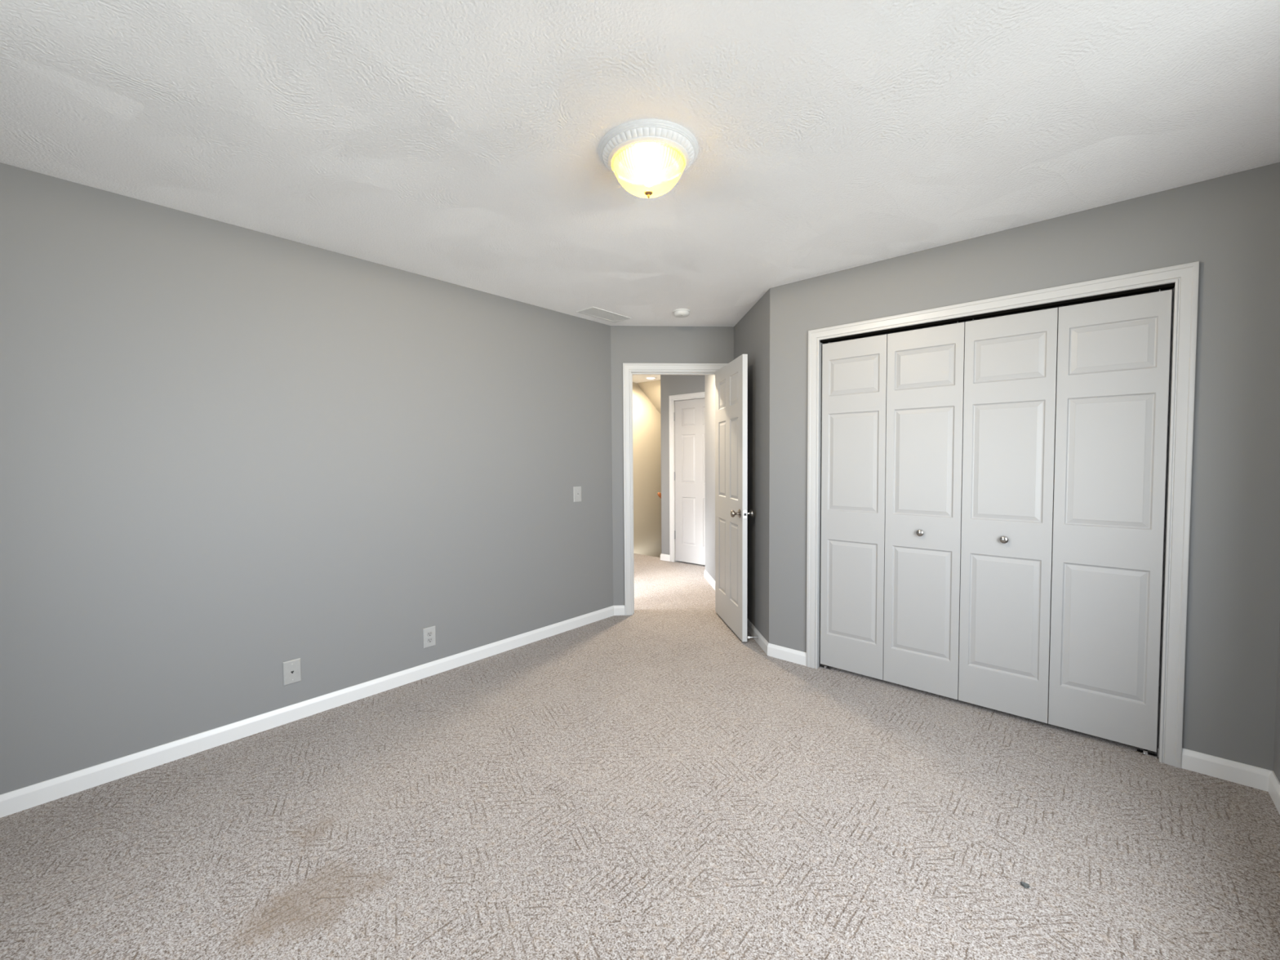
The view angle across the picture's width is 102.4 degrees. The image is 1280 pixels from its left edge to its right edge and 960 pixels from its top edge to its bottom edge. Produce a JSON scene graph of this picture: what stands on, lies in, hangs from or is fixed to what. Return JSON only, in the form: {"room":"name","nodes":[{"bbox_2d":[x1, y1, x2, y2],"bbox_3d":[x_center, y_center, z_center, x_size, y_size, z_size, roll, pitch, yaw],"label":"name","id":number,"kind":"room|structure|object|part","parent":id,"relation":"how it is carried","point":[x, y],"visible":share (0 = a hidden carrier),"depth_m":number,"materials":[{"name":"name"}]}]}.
{"room":"empty bedroom","nodes":[
{"label":"empty bedroom","id":0,"kind":"room"},
{"bbox_2d":[0,162,613,794],"bbox_3d":[-1.544,-0.002,2.958,0.120,2.440,3.805,2,3,42],"label":"wall","id":1,"kind":"structure","parent":0,"point":[229,454],"depth_m":2.47,"materials":[{"name":"grey paint"}]},
{"bbox_2d":[282,657,301,685],"bbox_3d":[-1.778,0.981,2.630,0.007,0.120,0.078,2,3,42],"label":"phone jack","id":2,"kind":"object","parent":1,"relation":"attached to","point":[291,668],"visible":1,"depth_m":2.63,"materials":[{"name":"white plastic"}]},
{"bbox_2d":[0,604,624,817],"bbox_3d":[-1.399,1.174,3.010,0.077,0.083,3.753,2,3,42],"label":"baseboard","id":3,"kind":"structure","parent":1,"relation":"attached to","point":[15,801],"depth_m":2.50,"materials":[{"name":"white paint"}]},
{"bbox_2d":[422,626,435,648],"bbox_3d":[-1.296,0.969,3.171,0.008,0.122,0.078,2,3,42],"label":"power outlet","id":4,"kind":"object","parent":1,"relation":"attached to","point":[428,633],"visible":1,"depth_m":3.17,"materials":[{"name":"white plastic"}]},
{"bbox_2d":[426,637,432,642],"bbox_3d":[-1.294,0.988,3.170,0.003,0.027,0.034,2,3,42],"label":"receptacle","id":5,"kind":"object","parent":4,"relation":"attached to","point":[428,639],"depth_m":3.17,"materials":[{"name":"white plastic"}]},
{"bbox_2d":[426,631,432,636],"bbox_3d":[-1.294,0.949,3.169,0.003,0.027,0.034,2,3,42],"label":"receptacle","id":6,"kind":"object","parent":4,"relation":"attached to","point":[428,633],"depth_m":3.17,"materials":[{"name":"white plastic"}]},
{"bbox_2d":[573,486,581,502],"bbox_3d":[-0.487,0.112,4.047,0.019,0.122,0.080,2,3,42],"label":"light switch","id":7,"kind":"object","parent":1,"relation":"attached to","point":[576,490],"visible":1,"depth_m":4.04,"materials":[{"name":"white plastic"}]},
{"bbox_2d":[0,553,1279,959],"bbox_3d":[-0.147,1.226,3.275,5.840,0.060,6.050,2,3,42],"label":"floor","id":8,"kind":"structure","parent":0,"point":[652,783],"depth_m":1.83,"materials":[{"name":"carpet"}]},
{"bbox_2d":[1020,881,1030,888],"bbox_3d":[1.190,1.250,1.589,0.023,0.011,0.020,0,2,14],"label":"tuft","id":9,"kind":"object","parent":8,"relation":"on","point":[1024,885],"visible":1,"depth_m":1.58,"materials":[{"name":"beige carpet"}]},
{"bbox_2d":[0,0,1279,382],"bbox_3d":[-0.064,-1.277,3.288,5.840,0.060,6.354,2,3,42],"label":"ceiling","id":10,"kind":"structure","parent":0,"point":[457,142],"depth_m":1.69,"materials":[{"name":"white paint"}]},
{"bbox_2d":[576,306,631,322],"bbox_3d":[-0.273,-1.269,3.961,0.184,0.006,0.410,2,3,42],"label":"ceiling vent","id":11,"kind":"object","parent":10,"relation":"in","point":[594,312],"visible":1,"depth_m":3.94,"materials":[{"name":"white plastic"}]},
{"bbox_2d":[598,119,698,198],"bbox_3d":[0.031,-1.109,1.870,0.362,0.164,0.362,2,3,42],"label":"ceiling light","id":12,"kind":"object","parent":10,"relation":"attached to","point":[647,157],"visible":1,"depth_m":1.78,"materials":[{"name":"white glass"}]},
{"bbox_3d":[0.031,-1.096,1.870,0.271,0.102,0.271,2,3,42],"label":"lamp shade","id":13,"kind":"part","parent":12,"relation":"part of","materials":[{"name":"white glass"}]},
{"bbox_2d":[644,377,657,379],"bbox_3d":[0.149,-1.396,7.062,0.172,0.007,0.172,2,3,42],"label":"recessed light","id":14,"kind":"object","parent":10,"relation":"in","point":[646,378],"visible":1,"depth_m":7.07,"materials":[{"name":"white paint"}]},
{"bbox_2d":[672,308,690,317],"bbox_3d":[0.315,-1.253,3.881,0.132,0.041,0.132,2,3,42],"label":"smoke detector","id":15,"kind":"object","parent":10,"relation":"attached to","point":[679,313],"visible":1,"depth_m":3.84,"materials":[{"name":"white plastic"}]},
{"bbox_2d":[632,382,661,557],"bbox_3d":[-0.102,0.952,7.622,0.120,4.740,6.220,2,3,42],"label":"wall","id":16,"kind":"structure","parent":0,"point":[646,428],"depth_m":7.72,"materials":[{"name":"beige paint"}]},
{"bbox_2d":[636,379,660,413],"bbox_3d":[1.288,0.877,8.492,0.900,4.800,3.070,2,3,42],"label":"ceiling","id":17,"kind":"structure","parent":0,"point":[651,389],"depth_m":7.54,"materials":[{"name":"beige paint"}]},
{"bbox_2d":[610,325,733,605],"bbox_3d":[0.260,-0.074,4.427,1.121,2.440,0.120,-1,2,-3],"label":"wall","id":18,"kind":"structure","parent":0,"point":[628,344],"depth_m":4.33,"materials":[{"name":"grey paint"}]},
{"bbox_2d":[622,363,728,615],"bbox_3d":[0.305,0.081,4.436,0.894,2.130,0.156,-1,2,-3],"label":"door frame","id":19,"kind":"structure","parent":18,"relation":"attached to","point":[628,369],"depth_m":4.34,"materials":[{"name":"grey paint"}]},
{"bbox_2d":[715,354,754,641],"bbox_3d":[0.701,0.124,4.016,0.169,2.042,0.766,-1,2,-7],"label":"door","id":20,"kind":"structure","parent":18,"relation":"in","point":[731,380],"depth_m":3.90,"materials":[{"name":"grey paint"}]},
{"bbox_3d":[0.687,0.242,3.705,0.067,0.064,0.064,-1,2,-7],"label":"knob","id":21,"kind":"part","parent":20,"relation":"part of","materials":[{"name":"silver metal"}]},
{"bbox_3d":[0.744,0.244,3.649,0.025,0.058,0.002,-1,2,-6],"label":"latch plate","id":22,"kind":"part","parent":20,"relation":"part of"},
{"bbox_3d":[0.788,0.241,3.717,0.067,0.064,0.064,-1,2,-7],"label":"knob","id":23,"kind":"part","parent":20,"relation":"part of","materials":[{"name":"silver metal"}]},
{"bbox_2d":[660,374,704,555],"bbox_3d":[1.931,0.936,7.641,1.306,4.740,3.490,2,3,42],"label":"wall","id":24,"kind":"structure","parent":0,"point":[670,384],"depth_m":6.65,"materials":[{"name":"grey paint"}]},
{"bbox_2d":[660,553,670,561],"bbox_3d":[0.372,1.011,6.766,0.168,0.083,0.132,2,3,42],"label":"baseboard","id":25,"kind":"structure","parent":24,"relation":"attached to","point":[663,557],"depth_m":6.72,"materials":[{"name":"white paint"}]},
{"bbox_2d":[669,391,704,562],"bbox_3d":[0.756,-0.003,6.374,0.890,2.136,0.138,2,3,42],"label":"door frame","id":26,"kind":"structure","parent":24,"relation":"attached to","point":[695,395],"depth_m":6.59,"materials":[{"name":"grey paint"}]},
{"bbox_2d":[673,398,705,564],"bbox_3d":[0.727,0.025,6.355,0.758,2.042,0.048,2,3,42],"label":"door","id":27,"kind":"structure","parent":24,"relation":"in","point":[689,415],"depth_m":6.43,"materials":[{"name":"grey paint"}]},
{"bbox_2d":[704,288,769,642],"bbox_3d":[0.842,-0.084,4.579,0.100,2.440,2.319,-1,2,-3],"label":"wall","id":28,"kind":"structure","parent":0,"point":[752,331],"depth_m":3.76,"materials":[{"name":"grey paint"}]},
{"bbox_2d":[704,569,715,590],"bbox_3d":[0.762,1.072,5.173,0.012,0.083,1.215,-1,2,-3],"label":"baseboard","id":29,"kind":"structure","parent":28,"relation":"attached to","point":[707,575],"depth_m":5.45,"materials":[{"name":"white paint"}]},
{"bbox_2d":[746,617,806,666],"bbox_3d":[0.858,1.125,3.846,0.170,0.083,1.196,-1,2,-13],"label":"baseboard","id":30,"kind":"structure","parent":28,"relation":"attached to","point":[780,652],"depth_m":3.42,"materials":[{"name":"white paint"}]},
{"bbox_2d":[827,288,1172,675],"bbox_3d":[1.973,-0.031,3.045,2.420,2.440,0.680,2,3,42],"label":"wall","id":31,"kind":"structure","parent":0,"point":[1171,289],"depth_m":3.01,"materials":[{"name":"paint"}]},
{"bbox_2d":[768,162,1279,770],"bbox_3d":[1.756,-0.016,2.704,2.290,2.440,0.120,2,3,42],"label":"wall","id":32,"kind":"structure","parent":0,"point":[1229,224],"depth_m":2.12,"materials":[{"name":"grey paint"}]},
{"bbox_2d":[820,321,964,699],"bbox_3d":[1.414,0.163,2.965,0.752,2.015,0.061,2,3,42],"label":"door","id":33,"kind":"structure","parent":32,"relation":"in","point":[892,404],"depth_m":2.93,"materials":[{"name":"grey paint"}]},
{"bbox_3d":[1.544,0.291,2.834,0.036,0.036,0.029,2,3,42],"label":"knob","id":34,"kind":"part","parent":33,"relation":"part of","materials":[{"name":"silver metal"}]},
{"bbox_2d":[806,261,1199,768],"bbox_3d":[1.714,0.146,2.737,1.653,2.116,0.138,2,3,42],"label":"trim","id":35,"kind":"structure","parent":32,"relation":"attached to","point":[1183,279],"depth_m":2.21,"materials":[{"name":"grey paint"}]},
{"bbox_2d":[958,288,1172,751],"bbox_3d":[1.977,0.179,2.464,0.750,2.015,0.061,2,3,42],"label":"door","id":36,"kind":"structure","parent":32,"relation":"in","point":[1110,392],"depth_m":2.43,"materials":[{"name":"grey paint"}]},
{"bbox_3d":[1.828,0.299,2.582,0.036,0.036,0.029,2,3,42],"label":"knob","id":37,"kind":"part","parent":36,"relation":"part of","materials":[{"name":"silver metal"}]},
{"bbox_2d":[1273,622,1279,782],"bbox_3d":[1.290,0.074,0.547,0.120,2.440,3.966,2,3,42],"label":"wall","id":38,"kind":"structure","parent":0,"point":[1277,737],"depth_m":1.99,"materials":[{"name":"grey paint"}]},
{"bbox_2d":[1181,747,1279,813],"bbox_3d":[1.160,1.248,0.717,0.249,0.083,3.726,2,3,42],"label":"baseboard","id":39,"kind":"structure","parent":38,"relation":"attached to","point":[1246,775],"depth_m":2.08,"materials":[{"name":"white paint"}]}
]}

